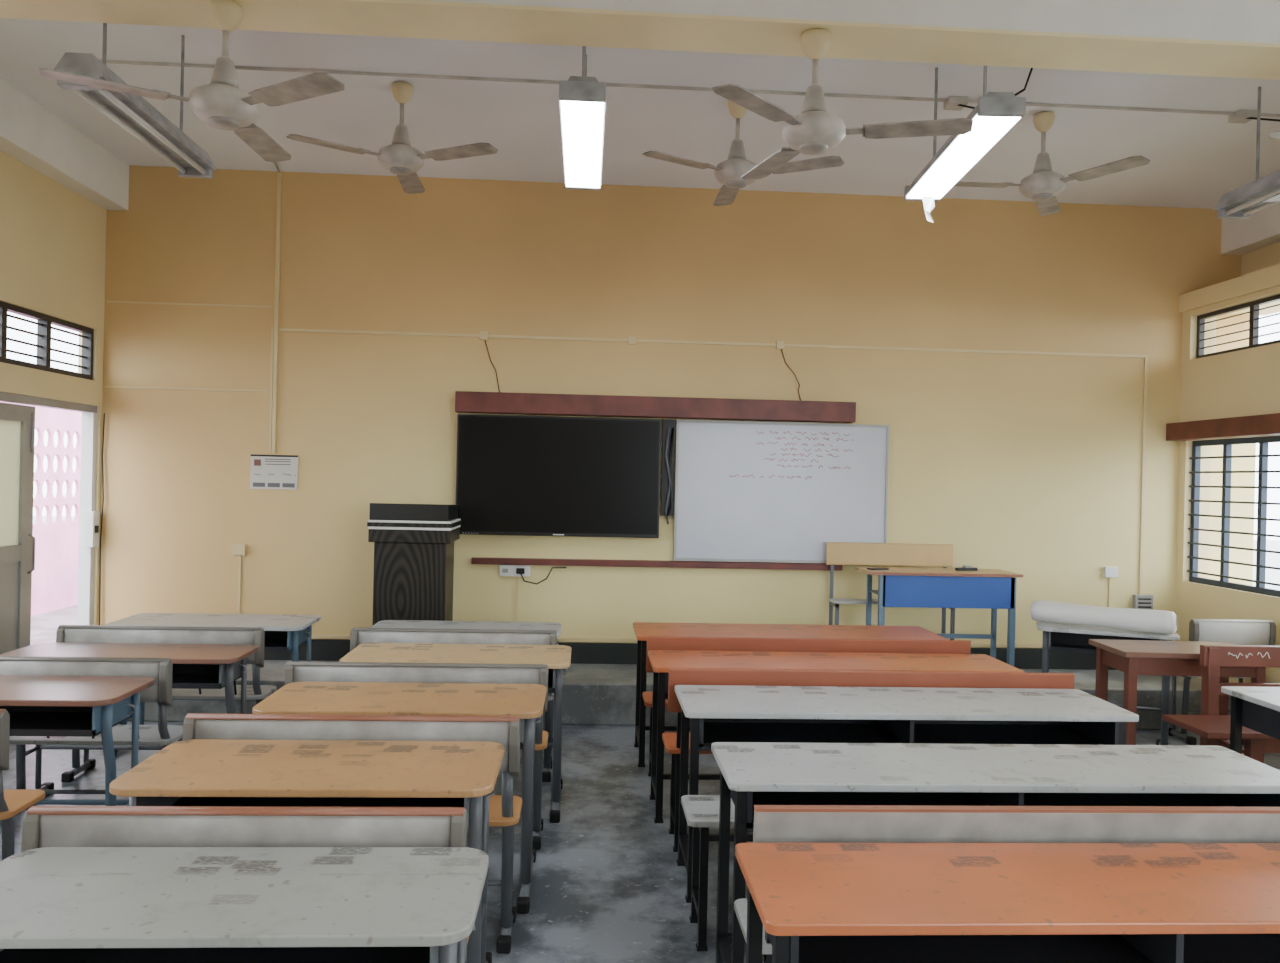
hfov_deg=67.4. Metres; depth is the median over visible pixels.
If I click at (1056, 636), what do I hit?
school desk
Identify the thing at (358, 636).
bench
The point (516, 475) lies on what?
television
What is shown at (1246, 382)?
wall
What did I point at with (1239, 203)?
light fixture
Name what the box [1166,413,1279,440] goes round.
trim
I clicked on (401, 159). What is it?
ceiling fan
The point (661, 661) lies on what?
school desk
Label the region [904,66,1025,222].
light fixture
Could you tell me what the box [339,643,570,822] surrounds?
school desk
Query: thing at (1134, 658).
wooden table
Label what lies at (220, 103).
ceiling fan
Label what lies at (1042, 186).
ceiling fan
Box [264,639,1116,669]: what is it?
baseboard
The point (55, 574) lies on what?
wall
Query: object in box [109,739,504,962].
school desk
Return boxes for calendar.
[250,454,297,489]
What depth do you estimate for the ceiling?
5.58 m
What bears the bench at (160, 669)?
on the floor
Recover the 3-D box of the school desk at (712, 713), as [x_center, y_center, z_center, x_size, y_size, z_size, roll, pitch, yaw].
[1.039,1.262,3.920,1.780,0.745,0.480,1,0,-3]
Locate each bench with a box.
[0,656,182,793]
[0,709,44,860]
[21,806,469,943]
[56,625,276,781]
[182,713,521,952]
[284,661,548,849]
[350,628,556,781]
[642,636,970,775]
[662,669,1074,851]
[681,795,734,950]
[734,805,1279,962]
[826,542,954,639]
[1169,619,1275,744]
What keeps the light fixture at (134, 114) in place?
hanging from the ceiling
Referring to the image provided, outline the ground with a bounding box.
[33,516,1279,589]
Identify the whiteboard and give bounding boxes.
[673,420,888,562]
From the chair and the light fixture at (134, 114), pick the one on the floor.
the chair
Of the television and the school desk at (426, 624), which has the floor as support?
the school desk at (426, 624)
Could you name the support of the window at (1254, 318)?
in the wall at (1246, 382)
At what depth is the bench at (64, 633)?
4.92 m
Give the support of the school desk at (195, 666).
on the floor
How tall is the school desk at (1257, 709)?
0.745 m
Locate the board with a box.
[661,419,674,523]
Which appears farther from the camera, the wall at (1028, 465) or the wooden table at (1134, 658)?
the wall at (1028, 465)
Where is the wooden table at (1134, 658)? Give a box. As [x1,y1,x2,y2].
[1089,639,1265,762]
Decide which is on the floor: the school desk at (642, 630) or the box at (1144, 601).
the school desk at (642, 630)
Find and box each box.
[232,544,245,554]
[1103,566,1117,577]
[1132,594,1152,609]
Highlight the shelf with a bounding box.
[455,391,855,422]
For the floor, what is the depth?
4.14 m
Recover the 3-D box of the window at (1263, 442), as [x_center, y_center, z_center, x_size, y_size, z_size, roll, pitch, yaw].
[4.171,0.226,6.259,0.068,1.050,1.820,1,0,-3]
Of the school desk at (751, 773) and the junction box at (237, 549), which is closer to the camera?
the school desk at (751, 773)
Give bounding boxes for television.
[455,414,661,537]
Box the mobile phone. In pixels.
[867,568,888,569]
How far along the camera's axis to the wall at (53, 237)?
6.14 m
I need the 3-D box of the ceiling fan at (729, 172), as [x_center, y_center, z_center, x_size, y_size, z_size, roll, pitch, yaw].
[0.535,-1.896,5.514,1.084,0.487,0.948,1,0,-3]
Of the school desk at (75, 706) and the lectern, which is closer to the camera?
the school desk at (75, 706)
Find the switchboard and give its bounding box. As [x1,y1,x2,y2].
[500,565,565,584]
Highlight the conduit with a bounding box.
[99,59,1279,172]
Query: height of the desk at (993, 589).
0.768 m
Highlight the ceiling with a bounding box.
[0,18,1279,208]
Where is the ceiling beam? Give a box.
[0,0,1279,79]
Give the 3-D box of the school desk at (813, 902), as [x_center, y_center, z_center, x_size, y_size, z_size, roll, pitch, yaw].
[1.110,1.268,2.167,1.760,0.745,0.430,1,0,-3]
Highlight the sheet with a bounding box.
[1030,600,1176,633]
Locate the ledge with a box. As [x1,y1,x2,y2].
[471,557,842,569]
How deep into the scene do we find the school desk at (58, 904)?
1.99 m
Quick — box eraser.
[955,565,977,570]
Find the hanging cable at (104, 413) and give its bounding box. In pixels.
[99,413,104,624]
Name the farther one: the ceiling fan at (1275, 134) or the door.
the door
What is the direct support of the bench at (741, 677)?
on the floor
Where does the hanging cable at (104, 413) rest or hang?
attached to the wall at (1028, 465)
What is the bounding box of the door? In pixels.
[0,392,99,653]
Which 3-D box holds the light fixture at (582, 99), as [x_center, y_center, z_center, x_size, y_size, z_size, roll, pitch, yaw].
[-0.260,-1.849,4.476,0.190,0.613,1.220,1,0,-3]
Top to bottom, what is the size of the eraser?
0.035 m
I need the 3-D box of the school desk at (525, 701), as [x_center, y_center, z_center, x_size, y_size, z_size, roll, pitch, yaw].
[-0.921,1.218,3.783,1.070,0.745,0.520,1,0,-3]
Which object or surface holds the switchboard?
attached to the wall at (1028, 465)
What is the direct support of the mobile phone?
on the desk at (993, 589)
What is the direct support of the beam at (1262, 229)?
attached to the wall at (1246, 382)
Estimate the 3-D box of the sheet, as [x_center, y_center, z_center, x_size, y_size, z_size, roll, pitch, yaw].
[2.917,0.854,6.072,0.835,0.144,0.146,1,0,35]
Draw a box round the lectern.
[367,503,460,625]
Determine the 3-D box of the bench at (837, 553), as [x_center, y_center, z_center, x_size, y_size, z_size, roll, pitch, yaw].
[1.817,0.913,6.928,0.940,0.925,0.200,1,0,-3]
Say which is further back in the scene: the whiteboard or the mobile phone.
the whiteboard
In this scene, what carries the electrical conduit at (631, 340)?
attached to the wall at (1028, 465)
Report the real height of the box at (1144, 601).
0.120 m
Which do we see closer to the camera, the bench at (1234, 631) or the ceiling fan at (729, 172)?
the ceiling fan at (729, 172)
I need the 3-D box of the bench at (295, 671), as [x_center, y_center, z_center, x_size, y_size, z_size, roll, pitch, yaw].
[-0.967,1.184,4.247,1.110,0.810,0.318,1,0,-3]
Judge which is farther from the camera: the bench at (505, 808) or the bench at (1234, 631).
the bench at (1234, 631)
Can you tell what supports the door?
in the wall at (53, 237)
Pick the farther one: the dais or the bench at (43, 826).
the dais
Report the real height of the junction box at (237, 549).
0.080 m
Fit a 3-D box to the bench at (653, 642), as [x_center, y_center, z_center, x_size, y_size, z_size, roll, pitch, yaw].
[0.877,1.226,5.187,1.720,0.805,0.312,1,0,-3]
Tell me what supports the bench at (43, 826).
on the floor
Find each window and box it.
[0,301,93,379]
[1187,436,1279,596]
[1196,294,1279,358]
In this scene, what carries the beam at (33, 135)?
attached to the wall at (53, 237)
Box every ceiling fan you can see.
[39,0,344,161]
[286,81,497,193]
[642,100,844,205]
[712,28,972,178]
[954,111,1149,215]
[1264,130,1279,201]
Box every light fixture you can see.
[53,23,215,177]
[559,46,605,189]
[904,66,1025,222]
[1215,87,1279,218]
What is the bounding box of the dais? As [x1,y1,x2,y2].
[127,660,1230,729]
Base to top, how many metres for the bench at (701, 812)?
0.452 m
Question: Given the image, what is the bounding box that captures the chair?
[1163,645,1279,762]
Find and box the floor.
[0,605,1279,962]
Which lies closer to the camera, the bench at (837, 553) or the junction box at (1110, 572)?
the bench at (837, 553)
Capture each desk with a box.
[0,642,258,788]
[0,675,154,805]
[0,847,488,962]
[107,613,320,756]
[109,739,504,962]
[252,682,546,913]
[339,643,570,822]
[370,620,561,762]
[633,622,948,766]
[648,650,1023,822]
[674,685,1138,902]
[711,742,1279,962]
[735,843,1279,962]
[856,567,1022,665]
[1036,621,1179,744]
[1221,686,1279,753]
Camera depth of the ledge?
6.96 m
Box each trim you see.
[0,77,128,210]
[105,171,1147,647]
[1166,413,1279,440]
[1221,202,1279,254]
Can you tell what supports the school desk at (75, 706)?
on the floor
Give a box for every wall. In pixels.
[0,150,106,624]
[3,402,81,615]
[98,165,1255,648]
[1175,242,1279,682]
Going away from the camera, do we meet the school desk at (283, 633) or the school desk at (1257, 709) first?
the school desk at (1257, 709)
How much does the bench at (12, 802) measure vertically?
0.810 m
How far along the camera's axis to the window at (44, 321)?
6.11 m
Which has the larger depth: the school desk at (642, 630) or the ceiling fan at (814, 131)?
the school desk at (642, 630)

